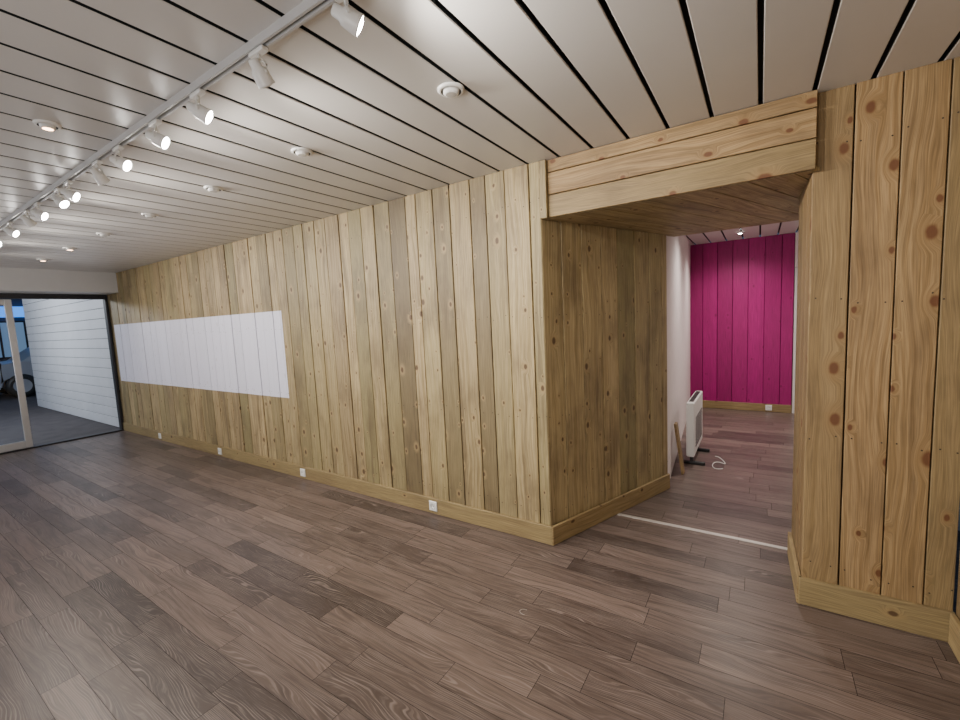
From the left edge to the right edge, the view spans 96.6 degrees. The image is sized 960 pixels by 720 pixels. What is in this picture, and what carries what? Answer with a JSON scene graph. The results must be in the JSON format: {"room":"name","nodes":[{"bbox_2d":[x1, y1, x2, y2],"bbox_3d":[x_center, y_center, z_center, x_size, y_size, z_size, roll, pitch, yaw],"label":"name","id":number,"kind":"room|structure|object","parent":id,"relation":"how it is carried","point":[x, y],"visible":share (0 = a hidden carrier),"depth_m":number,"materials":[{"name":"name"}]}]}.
{"room":"empty retail shop","nodes":[
{"label":"empty retail shop","id":0,"kind":"room"},
{"bbox_2d":[0,267,117,294],"bbox_3d":[-7.239,-0.973,4.074,0.600,0.560,6.100,1,7,33],"label":"wall","id":1,"kind":"structure","parent":0,"point":[12,280],"depth_m":5.82,"materials":[{"name":"white paint"}]},
{"bbox_2d":[0,293,123,454],"bbox_3d":[-7.380,0.374,4.255,0.120,2.138,5.960,1,7,33],"label":"door frame","id":2,"kind":"structure","parent":1,"relation":"in","point":[2,295],"depth_m":6.50,"materials":[{"name":"metal"}]},
{"bbox_2d":[0,299,32,452],"bbox_3d":[-6.546,0.249,5.437,0.101,2.040,1.020,1,7,33],"label":"door","id":3,"kind":"structure","parent":2,"relation":"attached to","point":[15,429],"depth_m":5.78,"materials":[{"name":"glass"}]},
{"bbox_2d":[107,162,550,525],"bbox_3d":[-2.653,-0.047,4.745,7.369,2.430,0.076,1,7,33],"label":"wall","id":4,"kind":"structure","parent":0,"point":[399,343],"depth_m":3.54,"materials":[{"name":"brown wood"}]},
{"bbox_2d":[300,468,305,476],"bbox_3d":[-1.755,1.115,4.235,0.076,0.076,0.010,1,7,33],"label":"wall socket","id":5,"kind":"object","parent":4,"relation":"attached to","point":[302,471],"visible":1,"depth_m":4.22,"materials":[{"name":"white plastic"}]},
{"bbox_2d":[123,422,552,544],"bbox_3d":[-2.616,1.103,4.813,7.385,0.125,0.017,1,7,33],"label":"baseboard","id":6,"kind":"structure","parent":4,"relation":"attached to","point":[531,530],"depth_m":3.65,"materials":[{"name":"brown wood"}]},
{"bbox_2d":[429,500,437,511],"bbox_3d":[-0.365,1.137,3.327,0.076,0.076,0.010,1,7,33],"label":"wall socket","id":7,"kind":"object","parent":4,"relation":"attached to","point":[432,504],"visible":1,"depth_m":3.32,"materials":[{"name":"white plastic"}]},
{"bbox_2d":[0,408,959,719],"bbox_3d":[-1.850,1.278,3.600,10.000,0.060,10.700,1,7,33],"label":"floor","id":8,"kind":"structure","parent":0,"point":[142,577],"depth_m":2.28,"materials":[{"name":"brown wood"}]},
{"bbox_2d":[674,422,684,474],"bbox_3d":[1.830,0.808,3.925,0.084,0.459,0.110,1,7,33],"label":"plank","id":9,"kind":"object","parent":8,"relation":"on","point":[676,428],"visible":1,"depth_m":3.89,"materials":[{"name":"brown wood"}]},
{"bbox_2d":[683,391,709,465],"bbox_3d":[2.181,0.671,4.308,0.200,0.624,0.700,1,7,33],"label":"heater","id":10,"kind":"object","parent":8,"relation":"on","point":[694,406],"visible":0.93,"depth_m":4.08,"materials":[{"name":"white plastic"}]},
{"bbox_2d":[617,513,786,549],"bbox_3d":[1.495,1.155,2.884,1.120,0.004,0.030,1,7,33],"label":"trim","id":11,"kind":"structure","parent":8,"relation":"on","point":[620,514],"depth_m":2.86,"materials":[{"name":"metal"}]},
{"bbox_2d":[712,456,725,468],"bbox_3d":[2.310,0.992,4.129,0.108,0.008,0.385,1,7,33],"label":"cable","id":12,"kind":"object","parent":8,"relation":"on","point":[715,456],"visible":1,"depth_m":4.12,"materials":[{"name":"white plastic"}]},
{"bbox_2d":[0,0,959,272],"bbox_3d":[-1.969,-1.197,3.359,10.000,0.060,10.700,1,7,33],"label":"ceiling","id":13,"kind":"structure","parent":0,"point":[541,79],"depth_m":1.73,"materials":[{"name":"white wood"}]},
{"bbox_2d":[32,119,61,130],"bbox_3d":[-1.878,-1.012,1.857,0.090,0.026,0.090,1,7,33],"label":"recessed light","id":14,"kind":"object","parent":13,"relation":"in","point":[47,125],"visible":1,"depth_m":1.84,"materials":[{"name":"white plastic"}]},
{"bbox_2d":[62,247,76,250],"bbox_3d":[-4.253,-1.148,4.435,0.110,0.026,0.110,1,7,33],"label":"recessed light","id":15,"kind":"object","parent":13,"relation":"in","point":[66,248],"visible":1,"depth_m":4.41,"materials":[{"name":"white plastic"}]},
{"bbox_2d":[96,232,111,236],"bbox_3d":[-3.416,-1.135,3.888,0.110,0.026,0.110,1,7,33],"label":"recessed light","id":16,"kind":"object","parent":13,"relation":"in","point":[98,233],"visible":1,"depth_m":3.87,"materials":[{"name":"white plastic"}]},
{"bbox_2d":[141,213,158,217],"bbox_3d":[-2.579,-1.123,3.341,0.110,0.026,0.110,1,7,33],"label":"recessed light","id":17,"kind":"object","parent":13,"relation":"in","point":[148,215],"visible":1,"depth_m":3.32,"materials":[{"name":"white plastic"}]},
{"bbox_2d":[0,0,335,229],"bbox_3d":[-2.835,-1.053,2.767,7.460,0.030,0.032,1,7,33],"label":"track rail","id":18,"kind":"object","parent":13,"relation":"attached to","point":[306,10],"visible":1,"depth_m":1.57,"materials":[{"name":"white metal"}]},
{"bbox_2d":[3,222,19,237],"bbox_3d":[-3.583,-0.993,3.266,0.088,0.112,0.068,-3,6,-3],"label":"track spotlight","id":19,"kind":"object","parent":18,"relation":"attached to","point":[15,233],"visible":1,"depth_m":3.25,"materials":[{"name":"white plastic"}]},
{"bbox_2d":[20,210,36,227],"bbox_3d":[-3.162,-0.986,2.998,0.076,0.116,0.082,-5,6,-20],"label":"track spotlight","id":20,"kind":"object","parent":18,"relation":"attached to","point":[29,222],"visible":0.99,"depth_m":2.98,"materials":[{"name":"white plastic"}]},
{"bbox_2d":[30,202,48,220],"bbox_3d":[-2.930,-0.983,2.840,0.088,0.112,0.068,-3,6,-3],"label":"track spotlight","id":21,"kind":"object","parent":18,"relation":"attached to","point":[40,214],"visible":1,"depth_m":2.83,"materials":[{"name":"white plastic"}]},
{"bbox_2d":[51,187,69,208],"bbox_3d":[-2.541,-0.976,2.592,0.086,0.116,0.072,1,7,33],"label":"track spotlight","id":22,"kind":"object","parent":18,"relation":"attached to","point":[61,202],"visible":0.97,"depth_m":2.58,"materials":[{"name":"white plastic"}]},
{"bbox_2d":[60,180,80,201],"bbox_3d":[-2.377,-0.975,2.479,0.088,0.112,0.068,-3,6,-3],"label":"track spotlight","id":23,"kind":"object","parent":18,"relation":"attached to","point":[72,195],"visible":1,"depth_m":2.46,"materials":[{"name":"white plastic"}]},
{"bbox_2d":[90,160,109,184],"bbox_3d":[-1.978,-0.967,2.222,0.074,0.116,0.081,-4,6,-10],"label":"track spotlight","id":24,"kind":"object","parent":18,"relation":"attached to","point":[100,177],"visible":1,"depth_m":2.21,"materials":[{"name":"white plastic"}]},
{"bbox_2d":[109,145,131,171],"bbox_3d":[-1.732,-0.965,2.058,0.088,0.112,0.068,-3,6,3],"label":"track spotlight","id":25,"kind":"object","parent":18,"relation":"attached to","point":[120,162],"visible":1,"depth_m":2.04,"materials":[{"name":"white plastic"}]},
{"bbox_2d":[145,119,169,149],"bbox_3d":[-1.381,-0.960,1.829,0.088,0.112,0.068,-3,6,-3],"label":"track spotlight","id":26,"kind":"object","parent":18,"relation":"attached to","point":[162,141],"visible":1,"depth_m":1.81,"materials":[{"name":"white plastic"}]},
{"bbox_2d":[186,88,213,124],"bbox_3d":[-1.062,-0.954,1.621,0.087,0.113,0.069,-3,6,-7],"label":"track spotlight","id":27,"kind":"object","parent":18,"relation":"attached to","point":[202,113],"visible":1,"depth_m":1.61,"materials":[{"name":"white plastic"}]},
{"bbox_2d":[248,45,274,88],"bbox_3d":[-0.717,-0.948,1.399,0.076,0.116,0.078,-3,6,-7],"label":"track spotlight","id":28,"kind":"object","parent":18,"relation":"attached to","point":[261,75],"visible":1,"depth_m":1.38,"materials":[{"name":"white plastic"}]},
{"bbox_2d":[331,0,363,37],"bbox_3d":[-0.360,-0.944,1.162,0.087,0.111,0.070,-4,6,-9],"label":"track spotlight","id":29,"kind":"object","parent":18,"relation":"attached to","point":[350,19],"visible":1,"depth_m":1.15,"materials":[{"name":"white plastic"}]},
{"bbox_2d":[203,186,222,192],"bbox_3d":[-1.741,-1.110,2.795,0.110,0.026,0.110,1,7,33],"label":"recessed light","id":30,"kind":"object","parent":13,"relation":"in","point":[214,189],"visible":1,"depth_m":2.77,"materials":[{"name":"white plastic"}]},
{"bbox_2d":[291,147,312,156],"bbox_3d":[-0.946,-1.097,2.276,0.110,0.026,0.110,1,7,33],"label":"recessed light","id":31,"kind":"object","parent":13,"relation":"in","point":[299,151],"visible":1,"depth_m":2.25,"materials":[{"name":"white plastic"}]},
{"bbox_2d":[437,82,464,97],"bbox_3d":[-0.117,-1.085,1.734,0.110,0.026,0.110,1,7,33],"label":"recessed light","id":32,"kind":"object","parent":13,"relation":"in","point":[447,89],"visible":1,"depth_m":1.71,"materials":[{"name":"white plastic"}]},
{"bbox_2d":[541,219,667,525],"bbox_3d":[0.966,0.105,3.148,0.557,2.090,1.307,1,7,33],"label":"wall","id":33,"kind":"structure","parent":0,"point":[605,289],"depth_m":3.03,"materials":[{"name":"brown wood"}]},
{"bbox_2d":[666,235,689,477],"bbox_3d":[2.325,-0.313,5.019,0.120,2.430,3.471,0,6,29],"label":"wall","id":34,"kind":"structure","parent":0,"point":[678,247],"depth_m":4.35,"materials":[{"name":"white paint"}]},
{"bbox_2d":[690,233,794,404],"bbox_3d":[3.712,-0.489,6.147,1.278,2.430,0.075,1,7,33],"label":"wall","id":35,"kind":"structure","parent":0,"point":[742,290],"depth_m":6.08,"materials":[{"name":"pink wood"}]},
{"bbox_2d":[703,400,791,412],"bbox_3d":[3.758,0.668,6.210,1.242,0.110,0.017,1,7,33],"label":"baseboard","id":36,"kind":"structure","parent":35,"relation":"attached to","point":[706,403],"depth_m":6.15,"materials":[{"name":"brown wood"}]},
{"bbox_2d":[765,405,771,410],"bbox_3d":[4.051,0.670,6.002,0.076,0.076,0.010,1,7,33],"label":"wall socket","id":37,"kind":"object","parent":35,"relation":"attached to","point":[767,407],"visible":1,"depth_m":6.00,"materials":[{"name":"white plastic"}]},
{"bbox_2d":[792,268,797,412],"bbox_3d":[4.662,-0.244,5.530,0.985,1.969,0.070,1,7,33],"label":"door","id":38,"kind":"structure","parent":35,"relation":"in","point":[796,269],"depth_m":5.77,"materials":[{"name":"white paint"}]},
{"bbox_2d":[791,232,798,404],"bbox_3d":[3.865,-0.298,4.103,1.220,2.430,3.500,1,7,33],"label":"wall","id":39,"kind":"structure","parent":0,"point":[796,233],"depth_m":5.67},
{"bbox_2d":[791,173,812,575],"bbox_3d":[1.725,0.157,2.244,0.092,2.090,0.487,1,7,33],"label":"wall reveal","id":40,"kind":"structure","parent":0,"point":[805,198],"depth_m":2.22,"materials":[{"name":"brown wood"}]},
{"bbox_2d":[802,56,959,610],"bbox_3d":[1.800,0.014,1.921,0.526,2.430,0.076,1,7,33],"label":"wall column","id":41,"kind":"structure","parent":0,"point":[882,483],"depth_m":1.88,"materials":[{"name":"brown wood"}]},
{"bbox_2d":[798,576,954,641],"bbox_3d":[1.823,1.156,1.997,0.540,0.140,0.017,1,7,33],"label":"baseboard","id":42,"kind":"structure","parent":41,"relation":"attached to","point":[912,617],"depth_m":1.98,"materials":[{"name":"brown wood"}]},
{"bbox_2d":[956,557,959,620],"bbox_3d":[0.385,0.345,-0.787,0.076,2.430,6.036,1,7,33],"label":"wall","id":43,"kind":"structure","parent":0,"point":[958,588],"depth_m":1.82,"materials":[{"name":"brown wood"}]},
{"bbox_2d":[948,613,959,662],"bbox_3d":[0.396,1.482,-0.658,0.017,0.140,6.020,1,7,33],"label":"baseboard","id":44,"kind":"structure","parent":43,"relation":"attached to","point":[954,623],"depth_m":1.80,"materials":[{"name":"brown wood"}]},
{"bbox_3d":[2.621,-0.073,2.404,1.240,2.430,0.930,1,7,33],"label":"wall","id":45,"kind":"structure","parent":0,"visible":0},
{"bbox_2d":[538,159,549,219],"bbox_3d":[0.392,-1.034,2.606,0.045,0.340,0.050,1,7,33],"label":"trim","id":46,"kind":"structure","parent":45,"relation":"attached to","point":[543,173],"depth_m":2.59,"materials":[{"name":"brown wood"}]},
{"bbox_2d":[551,473,669,545],"bbox_3d":[1.033,1.085,3.197,1.393,0.125,0.017,-7,7,-36],"label":"baseboard","id":47,"kind":"structure","parent":45,"relation":"attached to","point":[574,525],"depth_m":3.11,"materials":[{"name":"brown wood"}]},
{"bbox_2d":[547,87,817,217],"bbox_3d":[1.368,-1.114,2.802,1.400,0.358,1.410,1,7,33],"label":"header","id":48,"kind":"object","parent":45,"relation":"attached to","point":[776,138],"depth_m":2.16,"materials":[{"name":"beige wood"}]},
{"bbox_2d":[547,167,819,236],"bbox_3d":[1.366,-0.945,2.838,1.440,0.018,1.388,1,7,33],"label":"soffit","id":49,"kind":"structure","parent":45,"relation":"attached to","point":[772,200],"depth_m":2.60,"materials":[{"name":"brown wood"}]},
{"bbox_2d":[787,532,800,602],"bbox_3d":[1.727,1.125,2.356,0.017,0.140,0.500,1,7,31],"label":"baseboard","id":50,"kind":"structure","parent":45,"relation":"attached to","point":[794,567],"depth_m":2.30,"materials":[{"name":"brown wood"}]},
{"label":"outside","id":51,"kind":"structure","parent":0,"visible":0},
{"bbox_2d":[26,393,119,445],"bbox_3d":[-25.904,0.568,23.047,51.440,0.095,50.000,1,7,33],"label":"ground","id":52,"kind":"structure","parent":51,"point":[47,425],"depth_m":7.41,"materials":[{"name":"grey concrete"}]},
{"bbox_2d":[11,299,28,352],"bbox_3d":[-19.358,-3.624,15.817,2.200,9.000,34.000,1,7,33],"label":"building","id":53,"kind":"structure","parent":52,"relation":"on","point":[17,305],"depth_m":16.52,"materials":[{"name":"glass"}]},
{"bbox_2d":[19,347,35,396],"bbox_3d":[-12.186,0.106,12.803,1.860,1.480,4.200,1,7,33],"label":"parked car","id":54,"kind":"object","parent":52,"relation":"on","point":[25,358],"visible":0.12,"depth_m":11.41,"materials":[{"name":"silver paint"}]},
{"bbox_2d":[22,299,122,426],"bbox_3d":[-7.962,-0.382,8.230,5.100,2.931,0.100,1,7,33],"label":"siding","id":55,"kind":"object","parent":52,"relation":"on","point":[68,339],"visible":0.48,"depth_m":8.00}
]}

